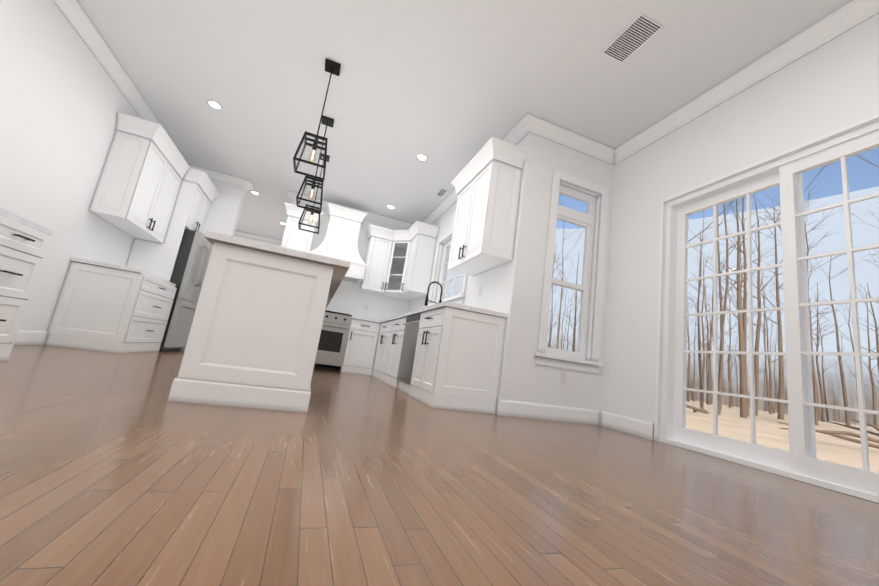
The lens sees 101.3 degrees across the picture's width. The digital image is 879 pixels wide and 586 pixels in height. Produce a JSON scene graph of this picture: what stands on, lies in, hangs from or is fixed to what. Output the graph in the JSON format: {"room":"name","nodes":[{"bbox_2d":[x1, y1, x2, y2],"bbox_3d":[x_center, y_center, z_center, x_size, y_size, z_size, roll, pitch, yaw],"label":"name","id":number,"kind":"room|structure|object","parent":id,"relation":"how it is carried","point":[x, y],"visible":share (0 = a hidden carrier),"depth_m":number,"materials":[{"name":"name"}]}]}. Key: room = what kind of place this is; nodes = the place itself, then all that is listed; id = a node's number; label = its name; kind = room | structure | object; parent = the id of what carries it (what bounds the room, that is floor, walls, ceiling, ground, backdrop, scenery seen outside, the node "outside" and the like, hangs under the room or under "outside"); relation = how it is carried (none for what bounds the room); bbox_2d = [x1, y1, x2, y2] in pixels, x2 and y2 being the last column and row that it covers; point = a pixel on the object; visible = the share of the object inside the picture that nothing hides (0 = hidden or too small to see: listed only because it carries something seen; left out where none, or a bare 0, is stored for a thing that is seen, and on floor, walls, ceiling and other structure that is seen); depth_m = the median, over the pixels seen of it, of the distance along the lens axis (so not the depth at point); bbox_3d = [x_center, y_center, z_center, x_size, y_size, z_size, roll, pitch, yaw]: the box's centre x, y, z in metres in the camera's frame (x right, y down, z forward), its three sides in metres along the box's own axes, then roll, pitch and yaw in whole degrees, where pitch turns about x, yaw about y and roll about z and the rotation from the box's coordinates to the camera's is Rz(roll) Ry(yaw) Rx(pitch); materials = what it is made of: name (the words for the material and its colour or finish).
{"room":"kitchen","nodes":[
{"label":"kitchen","id":0,"kind":"room"},
{"bbox_2d":[0,0,139,330],"bbox_3d":[-2.920,-1.278,1.319,0.150,2.950,9.240,12,-11,-18],"label":"wall","id":1,"kind":"structure","parent":0,"point":[63,100],"depth_m":3.29,"materials":[{"name":"white paint"}]},
{"bbox_2d":[14,330,47,344],"bbox_3d":[-3.038,0.106,1.088,0.016,0.138,9.239,12,-11,-18],"label":"baseboard","id":2,"kind":"structure","parent":1,"relation":"attached to","point":[24,337],"depth_m":3.43,"materials":[{"name":"paint"}]},
{"bbox_2d":[53,0,188,164],"bbox_3d":[-2.606,-2.628,1.618,0.104,0.124,9.240,12,-11,-18],"label":"crown molding","id":3,"kind":"structure","parent":1,"relation":"attached to","point":[74,12],"depth_m":3.57,"materials":[{"name":"paint"}]},
{"bbox_2d":[89,112,218,255],"bbox_3d":[-3.724,-1.278,4.923,0.612,1.150,1.964,12,-11,-18],"label":"upper cabinets","id":4,"kind":"object","parent":1,"relation":"attached to","point":[155,195],"depth_m":4.39,"materials":[{"name":"paint"}]},
{"bbox_2d":[235,236,279,245],"bbox_3d":[-6.226,-0.311,8.947,4.900,2.950,0.150,12,-11,-18],"label":"wall","id":5,"kind":"structure","parent":0,"point":[256,240],"depth_m":9.52,"materials":[{"name":"white paint"}]},
{"bbox_2d":[234,230,281,245],"bbox_3d":[-5.986,-1.702,9.088,4.600,0.124,0.104,12,-11,-18],"label":"crown molding","id":6,"kind":"structure","parent":5,"relation":"attached to","point":[237,233],"depth_m":9.49,"materials":[{"name":"paint"}]},
{"bbox_2d":[202,179,410,319],"bbox_3d":[-3.909,-0.555,5.900,7.200,2.950,0.150,12,-11,-18],"label":"wall","id":7,"kind":"structure","parent":0,"point":[350,298],"depth_m":6.54,"materials":[{"name":"white paint"}]},
{"bbox_2d":[189,164,252,190],"bbox_3d":[-3.676,-1.947,6.038,0.944,0.124,0.104,12,-11,-18],"label":"crown molding","id":8,"kind":"structure","parent":7,"relation":"attached to","point":[247,184],"depth_m":6.07,"materials":[{"name":"paint"}]},
{"bbox_2d":[288,190,292,203],"bbox_3d":[-3.252,-1.509,8.034,0.104,0.124,3.644,12,-11,-18],"label":"crown molding","id":9,"kind":"structure","parent":7,"relation":"attached to","point":[290,193],"depth_m":6.42,"materials":[{"name":"paint"}]},
{"bbox_2d":[293,192,412,229],"bbox_3d":[-1.507,-1.498,6.771,2.310,0.124,0.104,12,-11,-18],"label":"crown molding","id":10,"kind":"structure","parent":7,"relation":"attached to","point":[379,218],"depth_m":6.86,"materials":[{"name":"paint"}]},
{"bbox_2d":[0,345,878,585],"bbox_3d":[-2.536,0.701,3.155,8.510,0.120,13.200,12,-11,-18],"label":"floor","id":11,"kind":"structure","parent":0,"point":[117,469],"depth_m":1.06,"materials":[{"name":"brown wood"}]},
{"bbox_2d":[0,208,52,360],"bbox_3d":[-2.752,-0.173,1.523,0.706,0.920,1.925,12,-11,-18],"label":"base cabinet","id":12,"kind":"object","parent":11,"relation":"on","point":[24,244],"visible":1,"depth_m":2.34,"materials":[{"name":"paint"}]},
{"bbox_2d":[0,208,52,235],"bbox_3d":[-2.732,-0.609,1.590,0.618,0.040,1.925,12,-11,-18],"label":"countertop","id":13,"kind":"structure","parent":12,"relation":"on","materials":[{"name":"stone"}]},
{"bbox_2d":[44,260,176,353],"bbox_3d":[-3.813,0.223,4.312,0.640,0.880,1.085,12,-11,-18],"label":"base cabinet","id":14,"kind":"object","parent":11,"relation":"on","point":[111,310],"depth_m":3.84,"materials":[{"name":"paint"}]},
{"bbox_2d":[72,257,171,283],"bbox_3d":[-3.753,-0.229,4.378,0.618,0.040,1.113,12,-11,-18],"label":"countertop","id":15,"kind":"structure","parent":14,"relation":"on","point":[78,261],"depth_m":3.88,"materials":[{"name":"white stone"}]},
{"bbox_2d":[159,229,212,350],"bbox_3d":[-3.976,-0.050,5.308,0.736,1.730,0.738,12,-11,-18],"label":"refrigerator","id":16,"kind":"object","parent":11,"relation":"on","point":[191,264],"visible":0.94,"depth_m":5.16,"materials":[{"name":"silver metal"}]},
{"bbox_2d":[168,238,339,412],"bbox_3d":[-1.542,0.389,3.470,0.689,0.878,3.054,12,-11,-18],"label":"kitchen island","id":17,"kind":"object","parent":11,"relation":"on","point":[255,331],"depth_m":2.05,"materials":[{"name":"paint"}]},
{"bbox_2d":[204,230,350,297],"bbox_3d":[-1.472,-0.048,3.609,0.794,0.040,3.210,12,-11,-18],"label":"island countertop","id":18,"kind":"structure","parent":17,"relation":"on","point":[215,237],"depth_m":2.12,"materials":[{"name":"white stone"}]},
{"bbox_2d":[314,310,351,371],"bbox_3d":[-1.947,0.765,5.965,0.762,0.951,0.691,12,-11,-18],"label":"range","id":19,"kind":"object","parent":11,"relation":"on","point":[332,342],"visible":0.65,"depth_m":5.75,"materials":[{"name":"silver metal"}]},
{"bbox_2d":[281,137,528,413],"bbox_3d":[-1.073,-0.281,4.793,2.507,2.800,3.768,12,-11,-18],"label":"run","id":20,"kind":"object","parent":11,"relation":"on","point":[444,355],"visible":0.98,"depth_m":3.89,"materials":[{"name":"paint"}]},
{"bbox_2d":[281,201,439,380],"bbox_3d":[-1.519,-0.115,6.014,2.507,2.800,1.148,12,-11,-18],"label":"kitchen cabinets","id":21,"kind":"object","parent":20,"relation":"in","point":[398,263],"depth_m":6.17,"materials":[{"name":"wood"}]},
{"bbox_2d":[424,281,444,323],"bbox_3d":[-0.076,0.112,5.066,0.251,0.572,0.456,12,-11,-18],"label":"faucet","id":22,"kind":"object","parent":20,"relation":"on","point":[426,300],"depth_m":5.08,"materials":[{"name":"black metal"}]},
{"bbox_2d":[373,301,507,330],"bbox_3d":[-0.285,0.389,5.026,0.640,0.040,3.700,12,-11,-18],"label":"countertop","id":23,"kind":"structure","parent":20,"relation":"on","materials":[{"name":"stone"}]},
{"bbox_2d":[78,0,848,239],"bbox_3d":[-2.109,-2.287,3.719,8.510,0.120,13.200,12,-11,-18],"label":"ceiling","id":24,"kind":"structure","parent":0,"point":[449,89],"depth_m":3.36,"materials":[{"name":"white paint"}]},
{"bbox_2d":[206,100,222,109],"bbox_3d":[-2.632,-2.202,4.219,0.157,0.006,0.169,12,-11,-18],"label":"recessed light","id":25,"kind":"object","parent":24,"relation":"in","point":[218,106],"depth_m":4.22,"materials":[{"name":"paint"}]},
{"bbox_2d":[298,153,329,233],"bbox_3d":[-1.681,-1.382,4.939,0.266,1.072,0.266,12,-11,-18],"label":"pendant lantern","id":26,"kind":"object","parent":24,"relation":"hanging from","point":[300,223],"visible":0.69,"depth_m":4.88,"materials":[{"name":"black metal"}]},
{"bbox_2d":[296,116,333,212],"bbox_3d":[-1.379,-1.494,4.114,0.266,1.072,0.266,12,-11,-18],"label":"pendant lantern","id":27,"kind":"object","parent":24,"relation":"hanging from","point":[327,121],"visible":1,"depth_m":4.06,"materials":[{"name":"black metal"}]},
{"bbox_2d":[293,58,340,180],"bbox_3d":[-1.075,-1.607,3.285,0.266,1.072,0.266,12,-11,-18],"label":"pendant lantern","id":28,"kind":"object","parent":24,"relation":"hanging from","point":[332,67],"visible":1,"depth_m":3.25,"materials":[{"name":"black metal"}]},
{"bbox_2d":[416,154,427,160],"bbox_3d":[-0.228,-1.768,4.697,0.154,0.006,0.158,12,-11,-18],"label":"recessed light","id":29,"kind":"object","parent":24,"relation":"in","point":[421,157],"depth_m":4.70,"materials":[{"name":"paint"}]},
{"bbox_2d":[436,188,447,196],"bbox_3d":[0.037,-1.559,5.598,0.120,0.009,0.250,12,-11,-18],"label":"ceiling vent","id":30,"kind":"object","parent":24,"relation":"in","point":[441,192],"depth_m":5.59,"materials":[{"name":"metal"}]},
{"bbox_2d":[601,13,663,62],"bbox_3d":[1.439,-1.903,2.712,0.220,0.009,0.360,12,-11,-18],"label":"ceiling vent","id":31,"kind":"object","parent":24,"relation":"in","point":[632,37],"depth_m":2.69,"materials":[{"name":"metal"}]},
{"bbox_2d":[410,132,543,407],"bbox_3d":[0.160,-0.083,5.318,0.180,2.950,3.890,12,-11,-18],"label":"wall","id":32,"kind":"structure","parent":0,"point":[505,287],"depth_m":3.58,"materials":[{"name":"white paint"}]},
{"bbox_2d":[426,228,467,306],"bbox_3d":[0.188,-0.374,5.252,0.190,1.230,1.445,12,-11,-18],"label":"kitchen window","id":33,"kind":"structure","parent":32,"relation":"in","point":[442,252],"depth_m":5.73,"materials":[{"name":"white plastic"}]},
{"bbox_2d":[423,112,536,224],"bbox_3d":[0.268,-1.501,5.414,0.104,0.124,3.844,12,-11,-18],"label":"crown molding","id":34,"kind":"structure","parent":32,"relation":"attached to","point":[528,123],"depth_m":3.95,"materials":[{"name":"paint"}]},
{"bbox_2d":[478,286,482,297],"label":"outlet","id":35,"kind":"object","parent":32,"relation":"attached to","point":[480,288],"depth_m":4.07,"materials":[{"name":"white plastic"}]},
{"bbox_2d":[519,138,613,410],"bbox_3d":[1.318,-0.210,3.768,0.950,2.950,0.180,12,-11,-18],"label":"wall","id":36,"kind":"structure","parent":0,"point":[539,384],"depth_m":3.58,"materials":[{"name":"white paint"}]},
{"bbox_2d":[497,399,600,424],"bbox_3d":[1.061,1.128,3.395,1.146,0.138,0.037,12,-11,-18],"label":"baseboard","id":37,"kind":"structure","parent":36,"relation":"attached to","point":[510,408],"depth_m":3.36,"materials":[{"name":"paint"}]},
{"bbox_2d":[559,371,566,384],"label":"outlet","id":38,"kind":"object","parent":36,"relation":"attached to","point":[563,377],"depth_m":3.48,"materials":[{"name":"white plastic"}]},
{"bbox_2d":[534,169,608,372],"bbox_3d":[1.371,-0.234,3.736,0.770,2.010,0.190,12,-11,-18],"label":"window","id":39,"kind":"structure","parent":36,"relation":"in","point":[585,357],"depth_m":3.75,"materials":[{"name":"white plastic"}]},
{"bbox_2d":[533,116,612,163],"bbox_3d":[1.442,-1.627,3.854,0.990,0.124,0.104,12,-11,-18],"label":"crown molding","id":40,"kind":"structure","parent":36,"relation":"attached to","point":[546,129],"depth_m":3.85,"materials":[{"name":"paint"}]},
{"bbox_2d":[601,13,878,441],"bbox_3d":[2.807,-0.460,1.314,0.180,2.950,5.830,12,-11,-18],"label":"wall","id":41,"kind":"structure","parent":0,"point":[830,86],"depth_m":3.12,"materials":[{"name":"white paint"}]},
{"bbox_2d":[600,411,653,439],"bbox_3d":[1.694,1.196,3.277,0.016,0.138,0.556,12,-11,-18],"label":"baseboard","id":42,"kind":"structure","parent":41,"relation":"attached to","point":[625,424],"depth_m":3.24,"materials":[{"name":"paint"}]},
{"bbox_2d":[612,0,878,164],"bbox_3d":[2.876,-1.863,1.515,0.104,0.124,5.500,12,-11,-18],"label":"crown molding","id":43,"kind":"structure","parent":41,"relation":"attached to","point":[838,21],"depth_m":2.73,"materials":[{"name":"paint"}]},
{"bbox_2d":[654,113,878,502],"bbox_3d":[2.320,0.074,2.357,0.184,2.153,1.840,12,-11,-18],"label":"sliding door","id":44,"kind":"structure","parent":41,"relation":"in","point":[799,461],"depth_m":2.45,"materials":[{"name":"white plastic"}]},
{"label":"outside","id":45,"kind":"structure","parent":0,"visible":0},
{"bbox_2d":[443,186,878,427],"bbox_3d":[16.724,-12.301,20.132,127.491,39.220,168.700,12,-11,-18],"label":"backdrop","id":46,"kind":"structure","parent":45,"point":[838,282],"depth_m":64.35,"materials":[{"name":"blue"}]},
{"bbox_2d":[686,400,878,472],"bbox_3d":[34.709,11.074,28.213,150.000,0.300,150.000,12,-11,-18],"label":"ground","id":47,"kind":"structure","parent":45,"point":[706,425],"depth_m":9.32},
{"bbox_2d":[444,154,878,448],"bbox_3d":[29.873,0.493,28.236,67.997,19.076,93.976,12,-11,-18],"label":"trees","id":48,"kind":"object","parent":47,"relation":"on","point":[743,345],"depth_m":26.06,"materials":[{"name":"brown plant"}]}
]}

